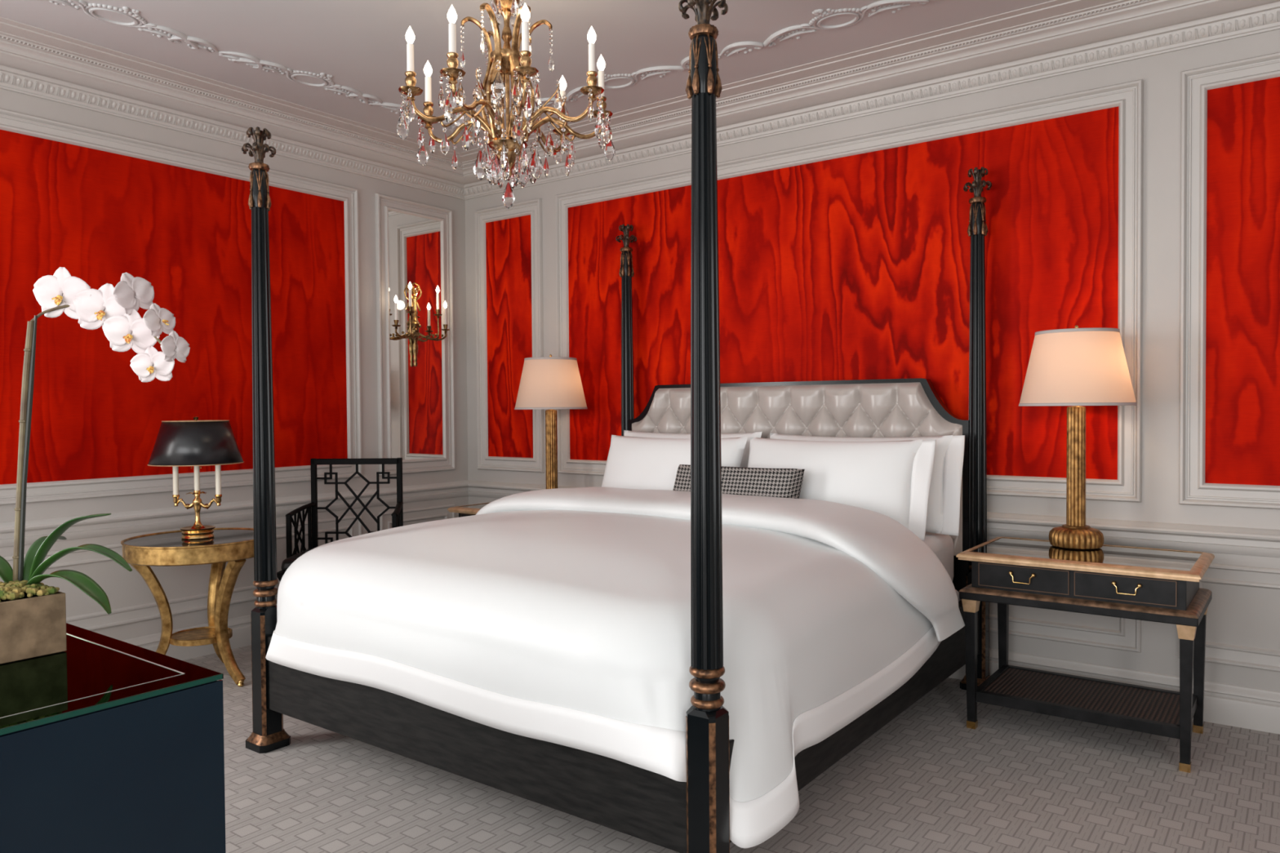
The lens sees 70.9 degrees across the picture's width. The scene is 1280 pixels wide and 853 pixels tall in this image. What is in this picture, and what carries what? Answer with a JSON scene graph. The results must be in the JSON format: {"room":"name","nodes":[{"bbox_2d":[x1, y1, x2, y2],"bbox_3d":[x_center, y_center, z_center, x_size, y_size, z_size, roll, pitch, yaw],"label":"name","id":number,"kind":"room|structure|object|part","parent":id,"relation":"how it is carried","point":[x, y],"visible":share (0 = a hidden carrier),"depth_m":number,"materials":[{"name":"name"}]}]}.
{"room":"bedroom","nodes":[
{"label":"bedroom","id":0,"kind":"room"},
{"bbox_2d":[0,88,468,640],"bbox_3d":[-3.374,-0.222,3.605,0.154,2.975,7.000,0,1,37],"label":"wall","id":1,"kind":"structure","parent":0,"point":[100,216],"depth_m":4.71,"materials":[{"name":"paint"}]},
{"bbox_3d":[-2.765,-0.548,4.294,0.004,1.624,3.169,0,1,37],"label":"fabric panel","id":2,"kind":"part","parent":1,"relation":"part of","materials":[{"name":"red fabric"}]},
{"bbox_2d":[0,108,361,505],"bbox_3d":[-2.756,-0.548,4.287,0.027,1.800,3.345,0,1,37],"label":"trim","id":3,"kind":"structure","parent":1,"relation":"attached to","point":[10,121],"depth_m":4.84,"materials":[{"name":"grey"}]},
{"bbox_2d":[2,515,361,631],"bbox_3d":[-2.750,0.796,4.317,0.018,0.410,3.345,0,1,37],"label":"trim","id":4,"kind":"structure","parent":1,"relation":"attached to","point":[120,616],"depth_m":4.59,"materials":[{"name":"grey"}]},
{"bbox_2d":[374,193,455,475],"bbox_3d":[-1.486,-0.592,5.994,0.027,1.800,0.625,0,1,37],"label":"trim","id":5,"kind":"structure","parent":1,"relation":"attached to","point":[384,203],"depth_m":5.93,"materials":[{"name":"grey"}]},
{"bbox_2d":[387,210,443,459],"bbox_3d":[-1.494,-0.593,6.000,0.006,1.620,0.445,0,1,37],"label":"wall mirror","id":6,"kind":"object","parent":1,"relation":"attached to","point":[416,401],"visible":0.79,"depth_m":6.00,"materials":[{"name":"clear mirror"}]},
{"bbox_2d":[391,281,449,366],"bbox_3d":[-1.454,-0.676,5.936,0.150,0.559,0.465,0,1,37],"label":"wall sconce","id":7,"kind":"object","parent":6,"relation":"attached to","point":[414,333],"visible":1,"depth_m":5.95,"materials":[{"name":"brown metal"}]},
{"bbox_2d":[394,302,397,319],"bbox_3d":[-1.563,-0.736,5.760,0.019,0.112,0.019,0,1,37],"label":"candle","id":8,"kind":"object","parent":7,"relation":"on","point":[395,304],"depth_m":5.75,"materials":[{"name":"white wax"}]},
{"bbox_3d":[-1.564,-0.818,5.758,0.026,0.052,0.026,0,1,37],"label":"bulb","id":9,"kind":"part","parent":7,"relation":"part of","materials":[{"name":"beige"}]},
{"bbox_3d":[-1.520,-0.627,5.847,0.058,0.114,0.244,0,1,26],"label":"arm","id":10,"kind":"part","parent":7,"relation":"part of","materials":[{"name":"brown metal"}]},
{"bbox_2d":[408,289,411,306],"bbox_3d":[-1.486,-0.830,5.812,0.019,0.112,0.019,0,1,37],"label":"candle","id":11,"kind":"object","parent":7,"relation":"on","point":[410,291],"depth_m":5.80,"materials":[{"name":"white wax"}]},
{"bbox_3d":[-1.486,-0.912,5.811,0.026,0.052,0.026,0,1,37],"label":"bulb","id":12,"kind":"part","parent":7,"relation":"part of","materials":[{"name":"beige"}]},
{"bbox_3d":[-1.478,-0.674,5.876,0.056,0.206,0.177,0,1,7],"label":"arm","id":13,"kind":"part","parent":7,"relation":"part of","materials":[{"name":"brown metal"}]},
{"bbox_3d":[-1.403,-0.677,5.976,0.177,0.206,0.056,-1,1,-23],"label":"arm","id":14,"kind":"part","parent":7,"relation":"part of","materials":[{"name":"brown metal"}]},
{"bbox_3d":[-1.386,-0.632,6.027,0.244,0.114,0.058,-1,2,-42],"label":"arm","id":15,"kind":"part","parent":7,"relation":"part of","materials":[{"name":"brown metal"}]},
{"bbox_2d":[436,293,439,309],"bbox_3d":[-1.349,-0.835,5.997,0.019,0.112,0.019,0,1,37],"label":"candle","id":16,"kind":"object","parent":7,"relation":"on","point":[437,294],"depth_m":5.99,"materials":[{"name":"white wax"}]},
{"bbox_3d":[-1.349,-0.916,5.995,0.026,0.052,0.026,0,1,37],"label":"bulb","id":17,"kind":"part","parent":7,"relation":"part of","materials":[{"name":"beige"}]},
{"bbox_2d":[444,308,446,324],"bbox_3d":[-1.318,-0.745,6.089,0.019,0.112,0.019,0,1,37],"label":"candle","id":18,"kind":"object","parent":7,"relation":"on","point":[445,309],"depth_m":6.08,"materials":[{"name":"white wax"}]},
{"bbox_3d":[-1.319,-0.827,6.087,0.026,0.052,0.026,0,1,37],"label":"bulb","id":19,"kind":"part","parent":7,"relation":"part of","materials":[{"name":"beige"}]},
{"bbox_2d":[379,503,454,530],"bbox_3d":[-1.480,0.752,6.024,0.018,0.410,0.625,0,1,37],"label":"trim","id":20,"kind":"structure","parent":1,"relation":"attached to","point":[441,511],"depth_m":6.03,"materials":[{"name":"grey"}]},
{"bbox_2d":[0,0,1053,152],"bbox_3d":[-0.719,-1.738,1.590,6.800,0.100,7.300,0,1,37],"label":"ceiling","id":21,"kind":"structure","parent":0,"point":[362,44],"depth_m":4.02,"materials":[{"name":"white paint"}]},
{"bbox_2d":[41,0,937,133],"bbox_3d":[-0.203,-1.735,3.739,6.883,0.026,3.478,0,1,-1],"label":"trim","id":22,"kind":"structure","parent":21,"relation":"attached to","point":[134,15],"depth_m":4.07,"materials":[{"name":"white paint"}]},
{"bbox_2d":[396,0,615,208],"bbox_3d":[-0.499,-1.270,3.340,0.786,0.912,0.755,-1,2,-41],"label":"crystal chandelier","id":23,"kind":"object","parent":21,"relation":"hanging from","point":[509,162],"visible":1,"depth_m":3.28,"materials":[{"name":"brown metal"}]},
{"bbox_3d":[-0.813,-1.384,3.177,0.033,0.065,0.032,0,1,37],"label":"bulb","id":24,"kind":"part","parent":23,"relation":"part of","materials":[{"name":"beige glass"}]},
{"bbox_2d":[406,43,413,71],"bbox_3d":[-0.812,-1.299,3.179,0.025,0.109,0.024,0,1,37],"label":"candle","id":25,"kind":"object","parent":23,"relation":"on","point":[410,46],"depth_m":3.17,"materials":[{"name":"white wax"}]},
{"bbox_3d":[-0.824,-1.391,3.492,0.033,0.065,0.032,0,1,37],"label":"bulb","id":26,"kind":"part","parent":23,"relation":"part of","materials":[{"name":"beige glass"}]},
{"bbox_2d":[425,75,431,102],"bbox_3d":[-0.823,-1.306,3.494,0.025,0.109,0.024,0,1,37],"label":"candle","id":27,"kind":"object","parent":23,"relation":"on","point":[428,78],"depth_m":3.48,"materials":[{"name":"white wax"}]},
{"bbox_3d":[-0.698,-1.159,3.255,0.355,0.188,0.083,-1,1,-33],"label":"arm","id":28,"kind":"part","parent":23,"relation":"part of","materials":[{"name":"brown metal"}]},
{"bbox_2d":[448,22,456,53],"bbox_3d":[-0.629,-1.297,3.014,0.025,0.109,0.024,0,1,37],"label":"candle","id":29,"kind":"object","parent":23,"relation":"on","point":[452,29],"depth_m":3.00,"materials":[{"name":"white plastic"}]},
{"bbox_3d":[-0.630,-1.382,3.012,0.033,0.065,0.032,0,1,37],"label":"bulb","id":30,"kind":"part","parent":23,"relation":"part of","materials":[{"name":"beige glass"}]},
{"bbox_3d":[-0.694,-1.163,3.455,0.354,0.188,0.085,0,1,18],"label":"arm","id":31,"kind":"part","parent":23,"relation":"part of","materials":[{"name":"brown metal"}]},
{"bbox_3d":[-0.590,-1.158,3.146,0.083,0.188,0.355,0,1,16],"label":"arm","id":32,"kind":"part","parent":23,"relation":"part of","materials":[{"name":"brown metal"}]},
{"bbox_3d":[-0.436,-1.159,3.131,0.084,0.188,0.355,-1,1,-24],"label":"arm","id":33,"kind":"part","parent":23,"relation":"part of","materials":[{"name":"brown metal"}]},
{"bbox_3d":[-0.384,-1.384,3.003,0.033,0.065,0.032,0,1,37],"label":"bulb","id":34,"kind":"part","parent":23,"relation":"part of","materials":[{"name":"beige glass"}]},
{"bbox_2d":[521,21,528,50],"bbox_3d":[-0.383,-1.299,3.005,0.025,0.109,0.024,0,1,37],"label":"candle","id":35,"kind":"object","parent":23,"relation":"on","point":[525,24],"depth_m":2.99,"materials":[{"name":"white plastic"}]},
{"bbox_3d":[-0.393,-1.167,3.553,0.091,0.188,0.354,0,1,37],"label":"arm","id":36,"kind":"part","parent":23,"relation":"part of","materials":[{"name":"brown metal"}]},
{"bbox_2d":[560,89,565,111],"bbox_3d":[-0.314,-1.313,3.659,0.025,0.109,0.024,0,1,37],"label":"candle","id":37,"kind":"object","parent":23,"relation":"on","point":[562,91],"depth_m":3.65,"materials":[{"name":"white wax"}]},
{"bbox_3d":[-0.315,-1.398,3.658,0.033,0.065,0.032,0,1,37],"label":"bulb","id":38,"kind":"part","parent":23,"relation":"part of","materials":[{"name":"beige glass"}]},
{"bbox_3d":[-0.296,-1.162,3.239,0.354,0.188,0.086,0,1,20],"label":"arm","id":39,"kind":"part","parent":23,"relation":"part of","materials":[{"name":"brown metal"}]},
{"bbox_3d":[-0.272,-1.165,3.399,0.354,0.188,0.086,-1,1,-22],"label":"arm","id":40,"kind":"part","parent":23,"relation":"part of","materials":[{"name":"brown metal"}]},
{"bbox_3d":[-0.171,-1.389,3.188,0.033,0.065,0.032,0,1,37],"label":"bulb","id":41,"kind":"part","parent":23,"relation":"part of","materials":[{"name":"beige glass"}]},
{"bbox_2d":[588,43,595,71],"bbox_3d":[-0.171,-1.304,3.190,0.025,0.109,0.024,0,1,37],"label":"candle","id":42,"kind":"object","parent":23,"relation":"on","point":[591,46],"depth_m":3.18,"materials":[{"name":"white plastic"}]},
{"bbox_3d":[-0.149,-1.395,3.445,0.033,0.065,0.032,0,1,37],"label":"bulb","id":43,"kind":"part","parent":23,"relation":"part of","materials":[{"name":"beige glass"}]},
{"bbox_2d":[598,70,604,96],"bbox_3d":[-0.148,-1.310,3.447,0.025,0.109,0.024,0,1,37],"label":"candle","id":44,"kind":"object","parent":23,"relation":"on","point":[601,73],"depth_m":3.44,"materials":[{"name":"white wax"}]},
{"bbox_2d":[182,644,1279,852],"bbox_3d":[-0.697,1.336,1.653,6.800,0.100,7.300,0,1,37],"label":"floor","id":45,"kind":"structure","parent":0,"point":[1020,781],"depth_m":3.03,"materials":[{"name":"grey carpet"}]},
{"bbox_2d":[0,622,226,852],"bbox_3d":[-1.594,0.853,1.618,1.596,0.880,0.893,0,1,37],"label":"base cabinet","id":46,"kind":"object","parent":45,"relation":"on","point":[108,744],"visible":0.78,"depth_m":1.39,"materials":[{"name":"blue wood"}]},
{"bbox_2d":[0,266,190,664],"bbox_3d":[-1.087,0.054,1.686,0.432,0.706,0.262,-1,1,-30],"label":"potted orchid","id":47,"kind":"object","parent":46,"relation":"on","point":[33,613],"visible":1,"depth_m":1.68,"materials":[{"name":"plant"}]},
{"bbox_3d":[-1.153,0.053,1.682,0.045,0.500,0.015,-1,1,-21],"label":"stem","id":48,"kind":"part","parent":47,"relation":"part of","materials":[{"name":"green plant"}]},
{"bbox_3d":[-1.148,0.356,1.618,0.151,0.106,0.151,0,1,37],"label":"pot","id":49,"kind":"part","parent":47,"relation":"part of","materials":[{"name":"stone"}]},
{"bbox_3d":[-1.083,-0.250,1.687,0.118,0.097,0.016,0,1,5],"label":"flower","id":50,"kind":"part","parent":47,"relation":"part of","materials":[{"name":"white plant"}]},
{"bbox_3d":[-1.004,-0.219,1.687,0.113,0.100,0.016,-1,1,-4],"label":"flower","id":51,"kind":"part","parent":47,"relation":"part of","materials":[{"name":"white plant"}]},
{"bbox_3d":[-0.953,-0.177,1.685,0.104,0.087,0.021,0,1,-3],"label":"flower","id":52,"kind":"part","parent":47,"relation":"part of","materials":[{"name":"white plant"}]},
{"bbox_3d":[-0.951,-0.248,1.687,0.016,0.081,0.089,0,1,21],"label":"flower","id":53,"kind":"part","parent":47,"relation":"part of","materials":[{"name":"white plant"}]},
{"bbox_3d":[-0.912,-0.117,1.684,0.083,0.068,0.015,0,1,-2],"label":"flower","id":54,"kind":"part","parent":47,"relation":"part of","materials":[{"name":"white plant"}]},
{"bbox_3d":[-0.905,-0.200,1.690,0.017,0.064,0.075,0,1,15],"label":"flower","id":55,"kind":"part","parent":47,"relation":"part of","materials":[{"name":"white plant"}]},
{"bbox_3d":[-0.873,-0.150,1.688,0.010,0.059,0.072,0,1,15],"label":"flower","id":56,"kind":"part","parent":47,"relation":"part of","materials":[{"name":"white plant"}]},
{"bbox_3d":[-1.598,0.418,1.609,1.595,0.009,0.892,0,1,37],"label":"glass","id":57,"kind":"part","parent":46,"relation":"part of","materials":[{"name":"glass"}]},
{"bbox_2d":[120,527,253,686],"bbox_3d":[-2.156,0.890,4.411,0.668,0.700,0.668,0,1,37],"label":"table","id":58,"kind":"object","parent":45,"relation":"on","point":[233,545],"visible":0.86,"depth_m":4.29,"materials":[{"name":"gold metal"}]},
{"bbox_3d":[-2.334,0.924,4.297,0.175,0.620,0.063,-1,1,-33],"label":"leg","id":59,"kind":"part","parent":58,"relation":"part of","materials":[{"name":"gold metal"}]},
{"bbox_3d":[-2.159,0.547,4.404,0.642,0.005,0.642,0,1,-1],"label":"glass","id":60,"kind":"part","parent":58,"relation":"part of","materials":[{"name":"black"}]},
{"bbox_2d":[146,415,244,539],"bbox_3d":[-2.168,0.245,4.398,0.424,0.600,0.424,0,1,37],"label":"lamp","id":61,"kind":"object","parent":58,"relation":"on","point":[196,443],"visible":1,"depth_m":4.28,"materials":[{"name":"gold metal"}]},
{"bbox_3d":[-2.229,0.370,4.399,0.118,0.073,0.034,0,1,2],"label":"arm","id":62,"kind":"part","parent":61,"relation":"part of","materials":[{"name":"gold metal"}]},
{"bbox_3d":[-2.169,0.077,4.394,0.420,0.207,0.420,0,1,37],"label":"lamp shade","id":63,"kind":"part","parent":61,"relation":"part of","materials":[{"name":"black metal"}]},
{"bbox_3d":[-2.140,0.135,4.374,0.222,0.380,0.256,0,1,37],"label":"rod","id":64,"kind":"part","parent":61,"relation":"part of","materials":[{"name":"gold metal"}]},
{"bbox_3d":[-2.167,0.329,4.403,0.096,0.032,0.094,0,1,37],"label":"arm","id":65,"kind":"part","parent":61,"relation":"part of","materials":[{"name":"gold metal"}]},
{"bbox_3d":[-2.105,0.369,4.402,0.118,0.073,0.034,0,1,2],"label":"arm","id":66,"kind":"part","parent":61,"relation":"part of","materials":[{"name":"gold metal"}]},
{"bbox_2d":[169,626,232,646],"bbox_3d":[-2.155,1.030,4.414,0.280,0.031,0.280,0,1,37],"label":"shelf","id":67,"kind":"object","parent":58,"relation":"attached to","point":[202,636],"depth_m":4.35,"materials":[{"name":"gold metal"}]},
{"bbox_3d":[-2.167,0.916,4.623,0.063,0.620,0.175,0,1,-3],"label":"leg","id":68,"kind":"part","parent":58,"relation":"part of","materials":[{"name":"gold metal"}]},
{"bbox_3d":[-1.968,0.921,4.315,0.175,0.620,0.063,0,1,27],"label":"leg","id":69,"kind":"part","parent":58,"relation":"part of","materials":[{"name":"gold metal"}]},
{"bbox_2d":[276,457,403,581],"bbox_3d":[-1.636,0.712,4.991,0.615,1.049,0.469,0,1,0],"label":"armchair","id":70,"kind":"object","parent":45,"relation":"on","point":[312,508],"visible":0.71,"depth_m":5.19,"materials":[{"name":"black paint"}]},
{"bbox_3d":[-1.635,0.797,4.993,0.597,0.055,0.469,0,1,0],"label":"seat frame","id":71,"kind":"part","parent":70,"relation":"part of","materials":[{"name":"black paint"}]},
{"bbox_2d":[281,547,315,571],"bbox_3d":[-1.635,0.734,4.997,0.563,0.070,0.433,0,1,0],"label":"seat cushion","id":72,"kind":"object","parent":70,"relation":"on","point":[291,557],"depth_m":4.90,"materials":[{"name":"fabric"}]},
{"bbox_3d":[-1.911,0.607,5.062,0.042,0.336,0.287,0,1,8],"label":"armrest","id":73,"kind":"part","parent":70,"relation":"part of","materials":[{"name":"black paint"}]},
{"bbox_3d":[-1.636,0.708,5.211,0.525,1.049,0.028,0,1,0],"label":"frame","id":74,"kind":"part","parent":70,"relation":"part of","materials":[{"name":"black paint"}]},
{"bbox_3d":[-1.363,0.603,5.064,0.042,0.336,0.287,-1,1,-9],"label":"armrest","id":75,"kind":"part","parent":70,"relation":"part of","materials":[{"name":"black paint"}]},
{"bbox_2d":[447,502,490,517],"bbox_3d":[-0.662,0.847,5.460,0.846,0.722,0.570,0,1,37],"label":"nightstand","id":76,"kind":"object","parent":45,"relation":"on","point":[471,509],"visible":0.02,"depth_m":5.44,"materials":[{"name":"brown wood"}]},
{"bbox_3d":[-0.664,0.497,5.453,0.773,0.015,0.497,0,1,37],"label":"glass","id":77,"kind":"part","parent":76,"relation":"part of","materials":[{"name":"clear glass"}]},
{"bbox_2d":[514,354,587,488],"bbox_3d":[-0.544,0.021,5.520,0.447,0.928,0.447,0,1,37],"label":"lamp","id":78,"kind":"object","parent":76,"relation":"on","point":[550,383],"visible":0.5,"depth_m":5.37,"materials":[{"name":"beige fabric"}]},
{"bbox_3d":[-0.547,-0.261,5.514,0.444,0.310,0.444,0,1,37],"label":"lamp shade","id":79,"kind":"part","parent":78,"relation":"part of","materials":[{"name":"beige fabric"}]},
{"bbox_2d":[241,0,991,852],"bbox_3d":[0.047,0.033,3.835,2.172,2.406,2.470,0,1,37],"label":"bed","id":80,"kind":"object","parent":45,"relation":"on","point":[692,815],"visible":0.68,"depth_m":3.06,"materials":[{"name":"black"}]},
{"bbox_3d":[-1.468,0.099,3.507,0.088,2.210,0.088,0,1,37],"label":"bed post","id":81,"kind":"part","parent":80,"relation":"part of","materials":[{"name":"black wood"}]},
{"bbox_3d":[-0.644,0.961,2.916,1.970,0.283,0.044,0,1,37],"label":"footboard rail","id":82,"kind":"part","parent":80,"relation":"part of","materials":[{"name":"black wood"}]},
{"bbox_3d":[-0.073,0.050,5.383,0.088,2.210,0.088,0,1,37],"label":"bed post","id":83,"kind":"part","parent":80,"relation":"part of","materials":[{"name":"black wood"}]},
{"bbox_3d":[0.168,0.112,2.289,0.088,2.210,0.088,0,1,37],"label":"bed post","id":84,"kind":"part","parent":80,"relation":"part of","materials":[{"name":"black wood"}]},
{"bbox_3d":[0.711,0.188,4.729,1.930,0.810,0.058,0,1,37],"label":"upholstered panel","id":85,"kind":"part","parent":80,"relation":"part of","materials":[{"name":"beige fabric"}]},
{"bbox_3d":[0.744,0.288,4.774,1.980,1.047,0.060,0,1,37],"label":"headboard frame","id":86,"kind":"part","parent":80,"relation":"part of","materials":[{"name":"black"}]},
{"bbox_3d":[0.872,0.936,3.244,0.044,0.268,2.268,0,1,37],"label":"rail","id":87,"kind":"part","parent":80,"relation":"part of","materials":[{"name":"black wood"}]},
{"bbox_2d":[955,589,960,601],"bbox_3d":[0.091,0.847,3.866,1.915,0.175,2.110,0,1,37],"label":"box spring","id":88,"kind":"object","parent":80,"relation":"on","point":[957,592],"visible":0.07,"depth_m":4.10,"materials":[{"name":"white fabric"}]},
{"bbox_2d":[922,532,953,582],"bbox_3d":[0.102,0.628,3.883,1.870,0.257,2.040,0,1,37],"label":"mattress","id":89,"kind":"object","parent":88,"relation":"on","point":[942,545],"visible":0.11,"depth_m":4.02,"materials":[{"name":"white fabric"}]},
{"bbox_2d":[265,487,964,848],"bbox_3d":[-0.166,0.691,3.590,2.356,0.741,1.845,0,1,37],"label":"duvet","id":90,"kind":"object","parent":89,"relation":"on","point":[562,616],"visible":0.9,"depth_m":2.84,"materials":[{"name":"white fabric"}]},
{"bbox_2d":[672,464,804,498],"bbox_3d":[0.446,0.300,4.224,0.680,0.225,0.174,0,1,37],"label":"bolster cushion","id":91,"kind":"object","parent":90,"relation":"on","point":[762,482],"visible":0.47,"depth_m":4.10,"materials":[{"name":"fabric"}]},
{"bbox_2d":[623,430,690,439],"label":"pillow","id":92,"kind":"object","parent":89,"relation":"on","point":[628,433],"depth_m":4.99,"materials":[{"name":"white fabric"}]},
{"bbox_2d":[601,435,747,490],"bbox_3d":[0.146,0.262,4.701,0.875,0.423,0.248,1,2,39],"label":"pillow","id":93,"kind":"object","parent":89,"relation":"on","point":[632,462],"visible":0.45,"depth_m":4.68,"materials":[{"name":"white fabric"}]},
{"bbox_2d":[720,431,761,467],"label":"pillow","id":94,"kind":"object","parent":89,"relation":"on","point":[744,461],"depth_m":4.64,"materials":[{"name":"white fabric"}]},
{"bbox_2d":[747,436,936,540],"bbox_3d":[0.879,0.270,4.155,0.930,0.426,0.245,0,1,35],"label":"pillow","id":95,"kind":"object","parent":89,"relation":"on","point":[891,479],"visible":0.73,"depth_m":3.99,"materials":[{"name":"white fabric"}]},
{"bbox_2d":[769,432,964,536],"bbox_3d":[1.034,0.258,4.284,0.984,0.442,0.202,0,1,35],"label":"pillow","id":96,"kind":"object","parent":89,"relation":"on","point":[943,517],"visible":0.3,"depth_m":4.02,"materials":[{"name":"white fabric"}]},
{"bbox_3d":[1.564,0.063,4.165,0.088,2.210,0.088,0,1,37],"label":"bed post","id":97,"kind":"part","parent":80,"relation":"part of","materials":[{"name":"black wood"}]},
{"bbox_2d":[955,537,1214,773],"bbox_3d":[1.796,0.866,3.632,0.846,0.722,0.570,0,1,37],"label":"nightstand","id":98,"kind":"object","parent":45,"relation":"on","point":[1160,585],"visible":1,"depth_m":3.51,"materials":[{"name":"black wood"}]},
{"bbox_3d":[1.350,0.950,3.667,0.042,0.504,0.042,0,1,37],"label":"leg","id":99,"kind":"part","parent":98,"relation":"part of","materials":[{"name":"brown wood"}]},
{"bbox_3d":[1.636,0.940,4.052,0.042,0.504,0.042,0,1,37],"label":"leg","id":100,"kind":"part","parent":98,"relation":"part of","materials":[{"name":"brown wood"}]},
{"bbox_3d":[1.499,0.594,3.528,0.101,0.045,0.023,0,1,37],"label":"drawer pull","id":101,"kind":"part","parent":98,"relation":"part of","materials":[{"name":"gold metal"}]},
{"bbox_3d":[1.509,0.597,3.542,0.335,0.088,0.016,0,1,37],"label":"drawer","id":102,"kind":"part","parent":98,"relation":"part of","materials":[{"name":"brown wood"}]},
{"bbox_2d":[1018,324,1137,549],"bbox_3d":[1.829,0.040,3.769,0.447,0.928,0.447,0,1,37],"label":"lamp","id":103,"kind":"object","parent":98,"relation":"on","point":[1076,367],"visible":1,"depth_m":3.65,"materials":[{"name":"gold metal"}]},
{"bbox_3d":[1.827,-0.243,3.763,0.444,0.310,0.444,0,1,37],"label":"lamp shade","id":104,"kind":"part","parent":103,"relation":"part of","materials":[{"name":"beige fabric"}]},
{"bbox_3d":[1.797,1.085,3.636,0.700,0.005,0.420,0,1,37],"label":"cane panel","id":105,"kind":"part","parent":98,"relation":"part of","materials":[{"name":"brown wicker"}]},
{"bbox_3d":[1.793,0.521,3.625,0.846,0.032,0.570,0,1,37],"label":"moulding","id":106,"kind":"part","parent":98,"relation":"part of","materials":[{"name":"beige wood"}]},
{"bbox_3d":[1.793,0.516,3.625,0.773,0.015,0.497,0,1,37],"label":"glass","id":107,"kind":"part","parent":98,"relation":"part of","materials":[{"name":"clear glass"}]},
{"bbox_3d":[1.797,1.098,3.637,0.744,0.042,0.470,0,1,37],"label":"shelf frame","id":108,"kind":"part","parent":98,"relation":"part of","materials":[{"name":"brown wood"}]},
{"bbox_3d":[1.794,0.599,3.330,0.335,0.088,0.016,0,1,37],"label":"drawer","id":109,"kind":"part","parent":98,"relation":"part of","materials":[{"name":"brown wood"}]},
{"bbox_3d":[1.792,0.596,3.310,0.101,0.045,0.023,0,1,37],"label":"drawer pull","id":110,"kind":"part","parent":98,"relation":"part of","materials":[{"name":"gold metal"}]},
{"bbox_3d":[1.956,0.955,3.216,0.042,0.504,0.042,0,1,37],"label":"leg","id":111,"kind":"part","parent":98,"relation":"part of","materials":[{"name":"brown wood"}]},
{"bbox_3d":[2.243,0.945,3.600,0.042,0.504,0.042,0,1,37],"label":"leg","id":112,"kind":"part","parent":98,"relation":"part of","materials":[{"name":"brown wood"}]},
{"bbox_2d":[465,29,1279,691],"bbox_3d":[1.425,-0.275,4.487,6.800,2.975,0.154,0,1,37],"label":"wall","id":113,"kind":"structure","parent":0,"point":[853,267],"depth_m":4.24,"materials":[{"name":"paint"}]},
{"bbox_2d":[474,198,544,472],"bbox_3d":[-0.892,-0.599,6.095,0.618,1.800,0.027,0,1,37],"label":"trim","id":114,"kind":"structure","parent":113,"relation":"attached to","point":[533,207],"depth_m":6.12,"materials":[{"name":"grey"}]},
{"bbox_3d":[-0.885,-0.599,6.104,0.442,1.624,0.004,0,1,37],"label":"fabric panel","id":115,"kind":"part","parent":113,"relation":"part of","materials":[{"name":"red fabric"}]},
{"bbox_2d":[0,0,1279,199],"bbox_3d":[-0.718,-1.598,1.593,6.500,0.190,7.000,0,1,37],"label":"trim","id":116,"kind":"structure","parent":113,"relation":"attached to","point":[1055,37],"depth_m":4.41,"materials":[{"name":"grey paint"}]},
{"bbox_2d":[0,480,1279,557],"bbox_3d":[-0.703,0.530,1.636,6.500,0.112,7.000,0,1,37],"label":"trim","id":117,"kind":"structure","parent":113,"relation":"attached to","point":[1177,536],"depth_m":4.24,"materials":[{"name":"grey"}]},
{"bbox_2d":[121,614,1279,734],"bbox_3d":[-0.698,1.204,1.650,6.500,0.165,7.000,0,1,37],"label":"baseboard","id":118,"kind":"structure","parent":113,"relation":"attached to","point":[1224,704],"depth_m":3.88,"materials":[{"name":"grey"}]},
{"bbox_3d":[0.810,-0.586,4.843,3.164,1.624,0.004,0,1,37],"label":"fabric panel","id":119,"kind":"part","parent":113,"relation":"part of","materials":[{"name":"red fabric"}]},
{"bbox_2d":[555,79,1143,502],"bbox_3d":[0.803,-0.585,4.834,3.340,1.800,0.027,0,1,37],"label":"trim","id":120,"kind":"structure","parent":113,"relation":"attached to","point":[1128,96],"depth_m":4.09,"materials":[{"name":"grey"}]},
{"bbox_2d":[989,613,1141,653],"bbox_3d":[0.816,0.759,4.865,3.340,0.410,0.018,0,1,37],"label":"trim","id":121,"kind":"structure","parent":113,"relation":"attached to","point":[1128,637],"depth_m":4.01,"materials":[{"name":"grey wood"}]},
{"bbox_2d":[1177,563,1279,671],"bbox_3d":[3.069,0.777,3.188,1.998,0.410,0.018,0,1,37],"label":"trim","id":122,"kind":"structure","parent":113,"relation":"attached to","point":[1268,660],"depth_m":3.65,"materials":[{"name":"grey wood"}]},
{"bbox_2d":[1178,52,1279,509],"bbox_3d":[3.057,-0.568,3.157,1.998,1.800,0.027,0,1,37],"label":"trim","id":123,"kind":"structure","parent":113,"relation":"attached to","point":[1195,83],"depth_m":3.72,"materials":[{"name":"grey wood"}]},
{"bbox_3d":[3.063,-0.568,3.166,1.822,1.624,0.004,0,1,37],"label":"fabric panel","id":124,"kind":"part","parent":113,"relation":"part of","materials":[{"name":"red fabric"}]}
]}

